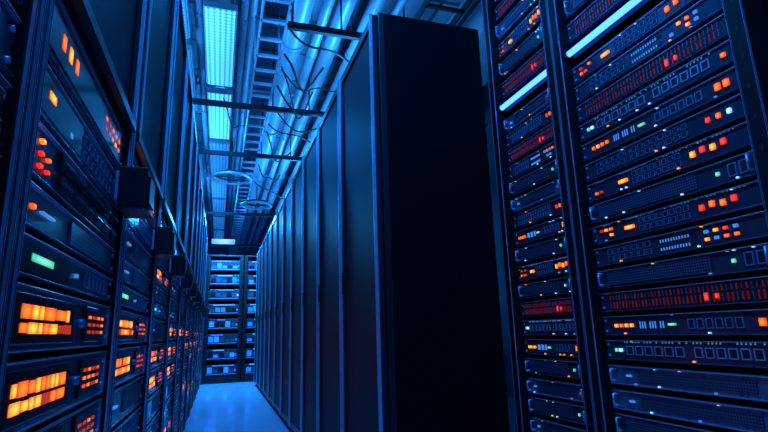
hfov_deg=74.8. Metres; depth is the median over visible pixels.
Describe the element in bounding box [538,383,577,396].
vent grille
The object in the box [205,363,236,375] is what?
server
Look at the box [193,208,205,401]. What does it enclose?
rack
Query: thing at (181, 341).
unit
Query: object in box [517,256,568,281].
server
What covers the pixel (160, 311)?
unit
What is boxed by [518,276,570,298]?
server
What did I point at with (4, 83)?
server
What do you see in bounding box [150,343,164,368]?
server
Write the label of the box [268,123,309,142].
cable
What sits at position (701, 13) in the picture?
server
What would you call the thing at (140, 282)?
vent grille
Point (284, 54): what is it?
cable
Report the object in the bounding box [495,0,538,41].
server
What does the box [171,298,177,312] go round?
server
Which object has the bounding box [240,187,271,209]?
ring
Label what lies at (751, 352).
server
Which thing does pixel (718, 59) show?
panel
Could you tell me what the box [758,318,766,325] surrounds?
indicator light
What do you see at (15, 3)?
server
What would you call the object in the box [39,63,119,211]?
server
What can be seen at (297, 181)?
tall cabinet
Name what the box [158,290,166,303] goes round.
vent grille
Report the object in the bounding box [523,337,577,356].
server
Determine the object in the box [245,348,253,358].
server
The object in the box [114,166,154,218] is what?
hood
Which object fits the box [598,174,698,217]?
vent grille
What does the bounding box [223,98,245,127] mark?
cable
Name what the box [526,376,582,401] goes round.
server
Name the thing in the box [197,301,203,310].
hood
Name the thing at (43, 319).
server
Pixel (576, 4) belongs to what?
vent grille
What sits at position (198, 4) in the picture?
ceiling pipe
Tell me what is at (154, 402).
server
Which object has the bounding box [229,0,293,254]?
cable tray
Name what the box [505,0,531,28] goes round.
vent grille
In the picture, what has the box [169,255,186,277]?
hood
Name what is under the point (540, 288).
vent grille
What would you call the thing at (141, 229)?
server
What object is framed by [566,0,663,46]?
chassis
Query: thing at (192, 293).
hood
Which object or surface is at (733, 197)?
indicator light
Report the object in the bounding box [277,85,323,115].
cable
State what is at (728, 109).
indicator light
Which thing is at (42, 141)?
indicator light
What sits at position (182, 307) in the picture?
server
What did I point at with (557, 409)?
panel
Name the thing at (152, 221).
server
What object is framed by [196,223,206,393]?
rack
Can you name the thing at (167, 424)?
server
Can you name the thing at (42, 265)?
unit
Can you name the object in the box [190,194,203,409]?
rack
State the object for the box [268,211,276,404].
tall cabinet
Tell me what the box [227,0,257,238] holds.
ceiling pipe
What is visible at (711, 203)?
indicator light
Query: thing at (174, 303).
vent grille
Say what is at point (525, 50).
vent grille
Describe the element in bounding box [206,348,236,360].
server
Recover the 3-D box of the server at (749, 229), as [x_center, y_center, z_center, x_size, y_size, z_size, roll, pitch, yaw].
[1.129,0.099,1.729,0.391,0.072,0.705,2,-14,-18]
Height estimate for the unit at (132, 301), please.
0.064 m
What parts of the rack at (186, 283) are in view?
post, post, door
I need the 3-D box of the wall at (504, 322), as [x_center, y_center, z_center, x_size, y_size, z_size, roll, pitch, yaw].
[1.533,0.559,7.122,0.100,3.750,17.500,2,-14,-18]
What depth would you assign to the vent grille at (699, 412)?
1.52 m
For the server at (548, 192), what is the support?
in the rack at (508, 243)
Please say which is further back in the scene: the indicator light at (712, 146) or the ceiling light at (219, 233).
the ceiling light at (219, 233)
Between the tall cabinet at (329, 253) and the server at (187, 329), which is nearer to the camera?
the tall cabinet at (329, 253)
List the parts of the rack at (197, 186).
post, post, door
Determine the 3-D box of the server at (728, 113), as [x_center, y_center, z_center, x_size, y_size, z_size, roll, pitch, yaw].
[1.119,-0.242,1.807,0.391,0.072,0.705,2,-14,-18]
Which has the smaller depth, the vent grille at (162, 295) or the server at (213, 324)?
the vent grille at (162, 295)
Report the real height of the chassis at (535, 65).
0.084 m
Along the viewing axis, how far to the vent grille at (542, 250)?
2.35 m
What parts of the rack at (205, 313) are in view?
post, door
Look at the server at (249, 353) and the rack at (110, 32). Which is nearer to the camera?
the rack at (110, 32)
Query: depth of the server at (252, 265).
10.17 m
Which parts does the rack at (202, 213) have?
post, door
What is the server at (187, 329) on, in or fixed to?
in the rack at (197, 186)
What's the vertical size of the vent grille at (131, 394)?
0.066 m
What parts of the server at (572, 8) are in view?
handle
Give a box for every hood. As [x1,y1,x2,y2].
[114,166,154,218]
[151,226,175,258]
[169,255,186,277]
[180,272,192,289]
[186,283,196,297]
[191,291,199,302]
[194,297,202,306]
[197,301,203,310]
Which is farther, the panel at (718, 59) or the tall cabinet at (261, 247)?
the tall cabinet at (261, 247)
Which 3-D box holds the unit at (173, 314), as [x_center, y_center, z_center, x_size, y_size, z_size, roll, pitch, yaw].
[-1.556,0.648,3.208,0.391,0.064,0.732,2,-14,-18]
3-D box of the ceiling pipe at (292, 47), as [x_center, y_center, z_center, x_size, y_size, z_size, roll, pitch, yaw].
[-2.045,-0.776,8.204,0.212,0.456,13.700,2,-14,-18]
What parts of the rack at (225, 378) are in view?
post, mounting rail, panel, panel, mounting rail, post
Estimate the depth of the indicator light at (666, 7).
1.71 m
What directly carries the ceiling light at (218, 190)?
hanging from the ceiling
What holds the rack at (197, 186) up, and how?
on the floor
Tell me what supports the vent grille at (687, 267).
attached to the server at (752, 260)
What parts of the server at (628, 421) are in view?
handle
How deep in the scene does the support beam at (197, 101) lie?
4.85 m
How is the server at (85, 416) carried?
in the rack at (110, 32)
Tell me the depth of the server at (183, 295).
3.57 m
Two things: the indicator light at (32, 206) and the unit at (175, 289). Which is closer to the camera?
the indicator light at (32, 206)
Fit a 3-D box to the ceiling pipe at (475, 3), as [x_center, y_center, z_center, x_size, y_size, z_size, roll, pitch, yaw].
[-0.827,-0.740,8.597,0.142,0.421,13.700,2,-14,-18]
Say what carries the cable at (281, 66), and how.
hanging from the cable tray at (278, 40)
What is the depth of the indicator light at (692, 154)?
1.59 m
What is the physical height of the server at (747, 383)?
0.068 m
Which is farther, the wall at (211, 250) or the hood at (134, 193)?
the wall at (211, 250)
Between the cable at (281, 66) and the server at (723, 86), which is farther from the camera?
the cable at (281, 66)
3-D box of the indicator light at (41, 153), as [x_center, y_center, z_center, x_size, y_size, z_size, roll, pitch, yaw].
[-0.557,-0.101,0.817,0.006,0.006,0.013,2,-14,-18]
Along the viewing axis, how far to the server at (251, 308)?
9.97 m
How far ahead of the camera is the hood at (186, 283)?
3.56 m
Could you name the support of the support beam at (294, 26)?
hanging from the ceiling
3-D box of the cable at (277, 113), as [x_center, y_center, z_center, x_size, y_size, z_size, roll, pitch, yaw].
[-0.709,-0.961,5.141,0.873,0.252,0.095,3,-14,-20]
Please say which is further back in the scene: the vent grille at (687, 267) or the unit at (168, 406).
the unit at (168, 406)
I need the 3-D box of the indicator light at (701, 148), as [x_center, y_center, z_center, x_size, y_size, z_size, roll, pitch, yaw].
[0.993,-0.208,1.567,0.006,0.019,0.016,2,-14,-18]
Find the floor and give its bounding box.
[183,370,516,431]
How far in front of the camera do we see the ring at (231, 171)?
6.96 m
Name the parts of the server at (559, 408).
handle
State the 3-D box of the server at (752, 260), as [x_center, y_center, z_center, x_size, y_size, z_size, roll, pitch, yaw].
[1.121,0.184,1.706,0.412,0.072,0.705,2,-14,-18]
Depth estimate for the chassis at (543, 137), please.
2.45 m
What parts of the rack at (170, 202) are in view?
post, post, door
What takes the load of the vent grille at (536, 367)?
attached to the server at (557, 366)
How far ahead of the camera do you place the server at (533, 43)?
2.56 m
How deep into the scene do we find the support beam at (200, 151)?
6.13 m
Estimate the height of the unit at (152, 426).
0.104 m
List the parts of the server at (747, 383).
handle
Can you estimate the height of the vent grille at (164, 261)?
0.057 m
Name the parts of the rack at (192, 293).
post, post, door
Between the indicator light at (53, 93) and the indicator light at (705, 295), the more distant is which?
the indicator light at (705, 295)
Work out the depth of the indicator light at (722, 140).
1.50 m
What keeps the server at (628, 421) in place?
in the rack at (746, 20)
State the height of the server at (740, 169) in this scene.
0.072 m
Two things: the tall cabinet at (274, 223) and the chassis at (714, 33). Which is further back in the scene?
the tall cabinet at (274, 223)
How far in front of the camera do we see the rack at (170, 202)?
2.83 m
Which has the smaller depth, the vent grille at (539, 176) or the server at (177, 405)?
the vent grille at (539, 176)
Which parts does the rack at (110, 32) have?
post, panel, mounting rail, door, post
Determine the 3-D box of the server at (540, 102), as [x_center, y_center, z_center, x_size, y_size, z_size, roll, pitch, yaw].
[0.886,-0.515,2.535,0.412,0.068,0.445,2,-14,-18]
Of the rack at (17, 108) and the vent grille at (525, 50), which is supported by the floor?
the rack at (17, 108)
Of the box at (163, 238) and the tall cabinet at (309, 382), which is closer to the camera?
the box at (163, 238)
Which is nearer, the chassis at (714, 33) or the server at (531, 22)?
the chassis at (714, 33)
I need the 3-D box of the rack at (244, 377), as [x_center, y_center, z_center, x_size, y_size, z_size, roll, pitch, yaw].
[-2.548,2.080,10.311,0.700,2.450,0.725,2,-14,-18]
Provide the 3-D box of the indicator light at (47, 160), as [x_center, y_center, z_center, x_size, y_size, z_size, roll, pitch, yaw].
[-0.569,-0.093,0.851,0.006,0.006,0.012,2,-14,-18]
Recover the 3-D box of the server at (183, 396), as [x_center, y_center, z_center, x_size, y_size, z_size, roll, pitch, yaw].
[-2.025,1.675,4.535,0.391,0.104,0.732,2,-14,-18]
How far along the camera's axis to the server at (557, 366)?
2.23 m
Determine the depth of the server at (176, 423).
3.93 m
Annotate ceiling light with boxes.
[182,0,190,38]
[187,25,196,110]
[199,140,203,184]
[203,0,237,86]
[207,84,232,138]
[209,139,229,172]
[211,173,227,197]
[211,228,235,243]
[212,197,225,215]
[213,215,224,228]
[213,229,224,238]
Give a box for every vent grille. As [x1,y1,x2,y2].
[68,222,111,268]
[122,381,141,411]
[132,270,148,292]
[134,243,150,271]
[155,324,164,336]
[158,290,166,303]
[161,258,168,270]
[172,301,177,309]
[503,37,533,73]
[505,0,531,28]
[513,95,545,123]
[513,167,547,192]
[520,242,555,260]
[521,185,554,204]
[523,281,559,295]
[530,361,568,374]
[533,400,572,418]
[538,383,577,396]
[542,424,570,431]
[572,0,583,9]
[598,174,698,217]
[607,256,713,284]
[626,418,691,431]
[637,372,758,393]
[641,398,765,427]
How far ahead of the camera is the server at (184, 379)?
4.74 m
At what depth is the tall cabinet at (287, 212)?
5.18 m
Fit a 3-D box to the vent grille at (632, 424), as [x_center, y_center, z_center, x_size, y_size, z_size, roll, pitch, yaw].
[0.943,0.705,1.606,0.006,0.047,0.437,2,-14,-18]
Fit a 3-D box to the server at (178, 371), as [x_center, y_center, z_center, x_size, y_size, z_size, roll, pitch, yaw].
[-1.788,1.264,3.848,0.391,0.104,0.732,2,-14,-18]
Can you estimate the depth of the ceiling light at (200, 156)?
7.70 m
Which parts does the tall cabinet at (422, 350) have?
door, post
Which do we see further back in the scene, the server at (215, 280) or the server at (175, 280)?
the server at (215, 280)
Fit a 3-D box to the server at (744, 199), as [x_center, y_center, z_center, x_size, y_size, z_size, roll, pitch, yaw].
[1.126,0.014,1.748,0.391,0.072,0.705,2,-14,-18]
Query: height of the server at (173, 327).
0.104 m
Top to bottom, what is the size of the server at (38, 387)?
0.109 m
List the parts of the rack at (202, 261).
post, door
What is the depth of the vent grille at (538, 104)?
2.47 m
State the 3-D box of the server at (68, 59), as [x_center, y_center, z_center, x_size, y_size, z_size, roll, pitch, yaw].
[-0.834,-0.263,1.073,0.391,0.114,0.732,2,-14,-18]
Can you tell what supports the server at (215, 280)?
in the rack at (225, 378)
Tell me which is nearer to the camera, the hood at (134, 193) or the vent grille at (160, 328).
the hood at (134, 193)
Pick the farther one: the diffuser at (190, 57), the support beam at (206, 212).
the support beam at (206, 212)
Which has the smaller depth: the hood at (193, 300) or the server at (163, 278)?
the server at (163, 278)
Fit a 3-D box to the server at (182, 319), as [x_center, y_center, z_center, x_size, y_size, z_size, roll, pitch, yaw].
[-1.798,0.826,3.950,0.396,0.064,0.732,2,-14,-18]
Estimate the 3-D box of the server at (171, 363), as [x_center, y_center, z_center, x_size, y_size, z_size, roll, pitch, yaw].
[-1.543,0.970,3.135,0.398,0.104,0.732,2,-14,-18]
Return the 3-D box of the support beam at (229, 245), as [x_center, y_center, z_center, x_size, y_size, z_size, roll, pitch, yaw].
[-3.432,0.384,12.401,2.250,0.760,0.035,2,-14,-18]
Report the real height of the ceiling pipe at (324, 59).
0.413 m
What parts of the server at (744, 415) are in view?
handle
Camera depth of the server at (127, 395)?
1.69 m
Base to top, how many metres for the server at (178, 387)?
0.104 m
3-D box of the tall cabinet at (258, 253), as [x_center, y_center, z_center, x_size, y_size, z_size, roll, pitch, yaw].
[-2.001,1.806,9.075,0.594,2.400,0.696,2,-14,-18]
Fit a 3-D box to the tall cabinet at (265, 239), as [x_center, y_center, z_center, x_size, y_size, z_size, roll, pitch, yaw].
[-1.573,1.496,7.779,0.594,2.400,0.696,2,-14,-18]
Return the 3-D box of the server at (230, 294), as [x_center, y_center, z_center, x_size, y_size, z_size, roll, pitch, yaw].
[-3.202,1.590,10.057,0.556,0.200,0.412,2,-14,-18]
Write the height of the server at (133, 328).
0.104 m
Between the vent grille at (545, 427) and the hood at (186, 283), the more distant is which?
the hood at (186, 283)
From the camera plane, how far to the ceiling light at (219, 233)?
12.60 m
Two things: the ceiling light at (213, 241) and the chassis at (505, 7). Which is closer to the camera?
the chassis at (505, 7)
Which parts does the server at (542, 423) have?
handle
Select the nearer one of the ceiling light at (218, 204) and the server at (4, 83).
the server at (4, 83)
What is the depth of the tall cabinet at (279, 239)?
5.85 m
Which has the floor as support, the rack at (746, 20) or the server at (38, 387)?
the rack at (746, 20)
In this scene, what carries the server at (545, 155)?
in the rack at (508, 243)
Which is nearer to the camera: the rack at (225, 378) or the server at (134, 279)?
the server at (134, 279)
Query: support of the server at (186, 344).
in the rack at (197, 186)
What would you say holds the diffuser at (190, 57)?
attached to the ceiling light at (189, 47)
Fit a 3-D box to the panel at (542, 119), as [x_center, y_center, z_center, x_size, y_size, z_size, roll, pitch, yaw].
[0.899,-0.431,2.519,0.391,0.072,0.445,2,-14,-18]
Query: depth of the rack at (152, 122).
2.06 m
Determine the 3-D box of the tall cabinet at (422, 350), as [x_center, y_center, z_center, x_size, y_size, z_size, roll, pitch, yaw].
[0.140,0.256,2.593,0.594,2.400,0.696,2,-14,-18]
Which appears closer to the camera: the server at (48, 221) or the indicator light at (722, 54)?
the server at (48, 221)
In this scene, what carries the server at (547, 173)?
in the rack at (508, 243)
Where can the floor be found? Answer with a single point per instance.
(240, 406)
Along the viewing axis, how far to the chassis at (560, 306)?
2.27 m
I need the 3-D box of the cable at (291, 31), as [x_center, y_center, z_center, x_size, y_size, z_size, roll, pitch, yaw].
[-0.308,-1.280,3.929,0.875,0.196,0.087,5,-15,-28]
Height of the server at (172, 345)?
0.109 m
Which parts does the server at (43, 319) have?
knob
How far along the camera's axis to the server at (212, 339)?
9.68 m
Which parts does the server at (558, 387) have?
handle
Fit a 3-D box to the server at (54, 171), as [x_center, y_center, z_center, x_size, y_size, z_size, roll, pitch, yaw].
[-0.825,-0.046,1.024,0.396,0.089,0.732,2,-14,-18]
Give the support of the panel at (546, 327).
in the rack at (508, 243)
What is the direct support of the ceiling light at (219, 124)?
hanging from the ceiling
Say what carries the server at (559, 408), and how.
in the rack at (508, 243)
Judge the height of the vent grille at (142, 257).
0.057 m
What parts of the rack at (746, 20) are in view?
post, mounting rail, light strip, post, post, panel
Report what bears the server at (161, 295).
in the rack at (170, 202)
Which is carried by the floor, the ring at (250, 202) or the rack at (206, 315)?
the rack at (206, 315)
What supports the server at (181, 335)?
in the rack at (192, 293)
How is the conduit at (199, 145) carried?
attached to the ceiling
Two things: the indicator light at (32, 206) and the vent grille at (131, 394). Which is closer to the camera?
the indicator light at (32, 206)
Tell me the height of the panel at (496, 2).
0.084 m
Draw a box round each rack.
[0,0,46,334]
[0,0,154,431]
[108,0,176,431]
[145,0,187,431]
[163,60,193,431]
[173,115,197,431]
[180,150,200,431]
[185,172,202,425]
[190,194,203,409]
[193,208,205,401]
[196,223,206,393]
[198,227,207,388]
[201,255,243,384]
[240,255,256,381]
[481,0,595,431]
[546,0,767,431]
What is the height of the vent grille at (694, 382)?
0.030 m
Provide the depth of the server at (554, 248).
2.34 m
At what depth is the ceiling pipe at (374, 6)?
5.01 m
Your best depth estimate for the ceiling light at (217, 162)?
7.23 m
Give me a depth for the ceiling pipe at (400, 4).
3.83 m
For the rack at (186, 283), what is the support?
on the floor
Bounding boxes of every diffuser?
[188,51,195,110]
[199,159,202,184]
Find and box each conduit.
[195,81,325,99]
[198,145,298,156]
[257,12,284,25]
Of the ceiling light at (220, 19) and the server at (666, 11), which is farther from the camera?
the ceiling light at (220, 19)
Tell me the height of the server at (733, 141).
0.072 m
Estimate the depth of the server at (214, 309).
9.81 m
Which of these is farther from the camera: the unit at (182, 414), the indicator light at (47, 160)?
the unit at (182, 414)
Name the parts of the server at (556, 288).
handle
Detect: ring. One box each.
[210,129,251,184]
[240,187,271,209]
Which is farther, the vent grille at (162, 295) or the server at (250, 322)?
the server at (250, 322)
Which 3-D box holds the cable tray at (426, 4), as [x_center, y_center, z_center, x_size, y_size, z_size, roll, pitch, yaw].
[-1.187,-0.621,8.558,0.312,0.650,13.300,2,-14,-18]
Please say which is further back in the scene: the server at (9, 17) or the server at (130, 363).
the server at (130, 363)
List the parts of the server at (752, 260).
handle, handle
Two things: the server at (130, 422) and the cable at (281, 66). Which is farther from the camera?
the cable at (281, 66)
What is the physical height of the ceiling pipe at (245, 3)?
0.235 m
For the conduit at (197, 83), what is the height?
0.092 m
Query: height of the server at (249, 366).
0.200 m
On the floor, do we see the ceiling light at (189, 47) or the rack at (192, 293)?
the rack at (192, 293)
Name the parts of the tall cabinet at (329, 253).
handle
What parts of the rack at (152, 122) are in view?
post, post, door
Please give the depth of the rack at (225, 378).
9.98 m
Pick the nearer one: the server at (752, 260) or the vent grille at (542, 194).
the server at (752, 260)
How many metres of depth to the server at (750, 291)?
1.60 m
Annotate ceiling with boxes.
[186,0,490,234]
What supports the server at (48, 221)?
in the rack at (110, 32)
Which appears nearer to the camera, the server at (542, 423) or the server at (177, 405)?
the server at (542, 423)
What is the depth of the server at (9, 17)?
0.68 m
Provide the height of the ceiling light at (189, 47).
0.370 m
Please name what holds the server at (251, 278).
in the rack at (244, 377)
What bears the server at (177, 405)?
in the rack at (192, 293)
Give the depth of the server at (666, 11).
1.86 m
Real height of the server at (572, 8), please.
0.084 m
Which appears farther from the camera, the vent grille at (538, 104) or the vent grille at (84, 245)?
the vent grille at (538, 104)
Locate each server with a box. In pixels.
[0,0,21,77]
[0,72,11,145]
[0,350,106,431]
[8,282,110,353]
[9,0,23,6]
[23,398,102,431]
[24,181,115,274]
[31,120,118,245]
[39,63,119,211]
[47,0,125,171]
[110,406,141,431]
[111,375,143,427]
[114,345,145,386]
[118,310,148,344]
[123,259,150,295]
[125,227,152,276]
[128,218,152,253]
[133,156,156,228]
[146,388,161,424]
[149,365,163,394]
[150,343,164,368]
[152,319,166,341]
[155,285,167,306]
[157,264,169,291]
[158,258,169,274]
[163,413,171,431]
[165,377,173,401]
[167,359,174,379]
[168,341,175,359]
[169,323,176,339]
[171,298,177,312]
[173,278,178,286]
[174,400,179,421]
[174,415,178,431]
[175,384,179,404]
[176,370,180,387]
[177,355,181,370]
[179,326,183,338]
[180,316,184,324]
[181,293,185,306]
[181,305,184,316]
[182,390,185,405]
[183,377,185,391]
[185,340,188,351]
[186,327,188,338]
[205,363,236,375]
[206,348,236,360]
[207,334,237,344]
[208,304,238,315]
[208,319,237,329]
[209,289,238,300]
[210,261,239,272]
[210,275,239,286]
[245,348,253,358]
[245,362,253,373]
[246,318,254,328]
[246,333,254,343]
[247,289,255,300]
[247,304,255,314]
[248,261,256,272]
[248,275,255,286]
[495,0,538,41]
[497,4,540,60]
[498,23,542,79]
[503,88,549,133]
[508,141,555,180]
[509,159,557,196]
[510,179,559,212]
[514,216,564,246]
[515,236,566,263]
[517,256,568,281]
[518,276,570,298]
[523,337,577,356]
[525,356,580,379]
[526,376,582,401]
[528,395,585,425]
[530,416,585,431]
[563,0,594,20]
[572,0,699,85]
[574,0,723,103]
[581,66,739,162]
[583,93,745,182]
[586,121,751,202]
[589,150,757,223]
[591,180,763,245]
[594,211,767,266]
[597,242,767,289]
[599,275,767,311]
[602,308,767,335]
[605,337,767,368]
[608,362,767,401]
[611,387,767,431]
[614,412,742,431]
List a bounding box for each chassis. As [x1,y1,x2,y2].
[494,0,520,23]
[501,47,547,100]
[507,123,553,164]
[521,297,572,316]
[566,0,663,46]
[576,13,728,122]
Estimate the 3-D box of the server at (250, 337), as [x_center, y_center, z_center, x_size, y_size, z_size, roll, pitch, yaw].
[-2.492,2.452,10.085,0.556,0.200,0.412,2,-14,-18]
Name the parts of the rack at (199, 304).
post, door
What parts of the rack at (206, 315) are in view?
post, door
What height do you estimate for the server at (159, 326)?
0.104 m
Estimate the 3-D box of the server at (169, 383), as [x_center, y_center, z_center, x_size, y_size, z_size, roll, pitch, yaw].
[-1.543,1.087,3.107,0.391,0.104,0.732,2,-14,-18]
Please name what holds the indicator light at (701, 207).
attached to the server at (744, 199)
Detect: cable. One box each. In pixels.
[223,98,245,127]
[255,182,282,198]
[258,164,279,180]
[266,131,290,161]
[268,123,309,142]
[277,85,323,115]
[277,113,316,132]
[281,66,312,118]
[281,69,334,91]
[283,53,323,91]
[289,30,348,62]
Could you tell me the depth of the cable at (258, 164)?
6.83 m
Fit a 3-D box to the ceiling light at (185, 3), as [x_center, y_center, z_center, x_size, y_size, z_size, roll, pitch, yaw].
[-1.545,-1.852,3.766,0.130,0.370,1.300,2,-14,-18]
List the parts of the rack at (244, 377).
panel, post, mounting rail, panel, panel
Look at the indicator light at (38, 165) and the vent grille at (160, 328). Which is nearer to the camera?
the indicator light at (38, 165)
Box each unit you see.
[18,232,112,302]
[121,285,149,313]
[146,411,160,431]
[154,302,166,319]
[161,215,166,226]
[164,395,172,421]
[170,311,177,322]
[172,282,178,300]
[178,340,182,354]
[181,403,184,420]
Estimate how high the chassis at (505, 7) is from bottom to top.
0.084 m
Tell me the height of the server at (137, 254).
0.089 m
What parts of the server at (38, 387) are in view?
knob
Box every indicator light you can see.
[29,203,36,209]
[36,163,43,168]
[38,150,44,156]
[39,138,46,144]
[39,211,54,221]
[45,158,51,163]
[50,90,56,105]
[664,5,669,12]
[689,151,695,157]
[698,204,704,210]
[699,146,704,152]
[703,293,708,300]
[708,200,714,206]
[709,143,715,150]
[713,82,720,90]
[715,112,720,118]
[719,137,726,144]
[719,199,726,205]
[720,52,725,57]
[722,78,729,86]
[726,107,731,113]
[730,194,737,200]
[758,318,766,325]
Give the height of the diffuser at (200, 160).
0.012 m
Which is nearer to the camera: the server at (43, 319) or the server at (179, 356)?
the server at (43, 319)
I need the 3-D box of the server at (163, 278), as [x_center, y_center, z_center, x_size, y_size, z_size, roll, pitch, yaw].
[-1.313,0.308,2.506,0.398,0.089,0.732,2,-14,-18]
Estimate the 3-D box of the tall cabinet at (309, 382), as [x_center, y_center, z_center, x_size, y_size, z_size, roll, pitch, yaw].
[-0.288,0.566,3.889,0.594,2.400,0.696,2,-14,-18]
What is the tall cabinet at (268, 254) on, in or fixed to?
on the floor
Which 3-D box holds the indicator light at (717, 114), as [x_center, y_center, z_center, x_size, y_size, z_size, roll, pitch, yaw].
[1.012,-0.304,1.520,0.006,0.016,0.013,2,-14,-18]
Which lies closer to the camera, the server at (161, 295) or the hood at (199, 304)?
the server at (161, 295)
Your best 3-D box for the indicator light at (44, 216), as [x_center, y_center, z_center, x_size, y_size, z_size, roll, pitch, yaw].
[-0.575,0.001,0.858,0.006,0.004,0.066,2,-14,-18]
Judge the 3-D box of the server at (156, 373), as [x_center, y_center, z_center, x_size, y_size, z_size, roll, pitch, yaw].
[-1.298,0.793,2.395,0.398,0.104,0.732,2,-14,-18]
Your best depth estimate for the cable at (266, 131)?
5.77 m
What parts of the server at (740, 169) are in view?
handle, handle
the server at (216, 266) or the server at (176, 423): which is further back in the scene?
the server at (216, 266)
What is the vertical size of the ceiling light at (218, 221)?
0.370 m
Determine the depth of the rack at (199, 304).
5.85 m
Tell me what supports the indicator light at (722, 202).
attached to the server at (744, 199)
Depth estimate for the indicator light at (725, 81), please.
1.50 m
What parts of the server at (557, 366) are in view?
handle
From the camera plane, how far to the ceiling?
5.60 m
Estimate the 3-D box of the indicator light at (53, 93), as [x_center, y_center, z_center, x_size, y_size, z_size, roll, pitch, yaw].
[-0.565,-0.200,0.854,0.006,0.014,0.033,2,-14,-18]
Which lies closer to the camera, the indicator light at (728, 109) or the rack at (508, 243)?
the indicator light at (728, 109)
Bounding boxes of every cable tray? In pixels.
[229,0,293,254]
[414,0,473,25]
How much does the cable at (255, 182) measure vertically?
0.268 m
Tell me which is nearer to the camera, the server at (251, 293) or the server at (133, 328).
the server at (133, 328)
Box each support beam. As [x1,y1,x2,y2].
[193,42,324,116]
[198,101,301,160]
[205,184,275,216]
[207,222,260,246]
[287,0,404,40]
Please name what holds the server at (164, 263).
in the rack at (170, 202)
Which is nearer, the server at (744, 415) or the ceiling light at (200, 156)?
the server at (744, 415)
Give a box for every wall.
[200,233,263,369]
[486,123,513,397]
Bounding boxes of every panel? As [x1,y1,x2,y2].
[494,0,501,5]
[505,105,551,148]
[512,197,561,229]
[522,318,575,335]
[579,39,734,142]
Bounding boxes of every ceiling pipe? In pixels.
[193,0,213,238]
[225,0,248,238]
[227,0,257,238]
[238,0,314,248]
[246,0,334,250]
[251,0,356,247]
[258,0,385,248]
[391,0,406,15]
[446,0,480,26]
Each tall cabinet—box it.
[254,249,259,382]
[256,243,262,387]
[259,234,266,391]
[263,223,271,398]
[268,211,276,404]
[273,197,283,412]
[280,179,291,426]
[289,156,302,431]
[301,125,317,431]
[318,81,341,431]
[339,12,509,431]
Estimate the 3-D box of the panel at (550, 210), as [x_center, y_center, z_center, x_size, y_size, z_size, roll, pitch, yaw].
[0.911,-0.005,2.422,0.391,0.072,0.445,2,-14,-18]
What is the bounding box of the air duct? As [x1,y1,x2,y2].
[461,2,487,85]
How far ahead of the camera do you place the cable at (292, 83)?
4.39 m
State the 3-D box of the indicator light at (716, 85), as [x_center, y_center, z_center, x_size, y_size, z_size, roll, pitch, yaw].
[1.013,-0.393,1.526,0.006,0.022,0.017,2,-14,-18]
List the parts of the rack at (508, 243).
post, mounting rail, light strip, panel, post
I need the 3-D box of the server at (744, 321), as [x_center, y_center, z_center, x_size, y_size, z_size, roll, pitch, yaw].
[1.136,0.355,1.670,0.391,0.072,0.705,2,-14,-18]
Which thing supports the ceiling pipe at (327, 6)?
hanging from the ceiling
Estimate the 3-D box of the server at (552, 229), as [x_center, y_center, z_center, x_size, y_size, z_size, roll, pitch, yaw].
[0.914,0.080,2.402,0.391,0.072,0.445,2,-14,-18]

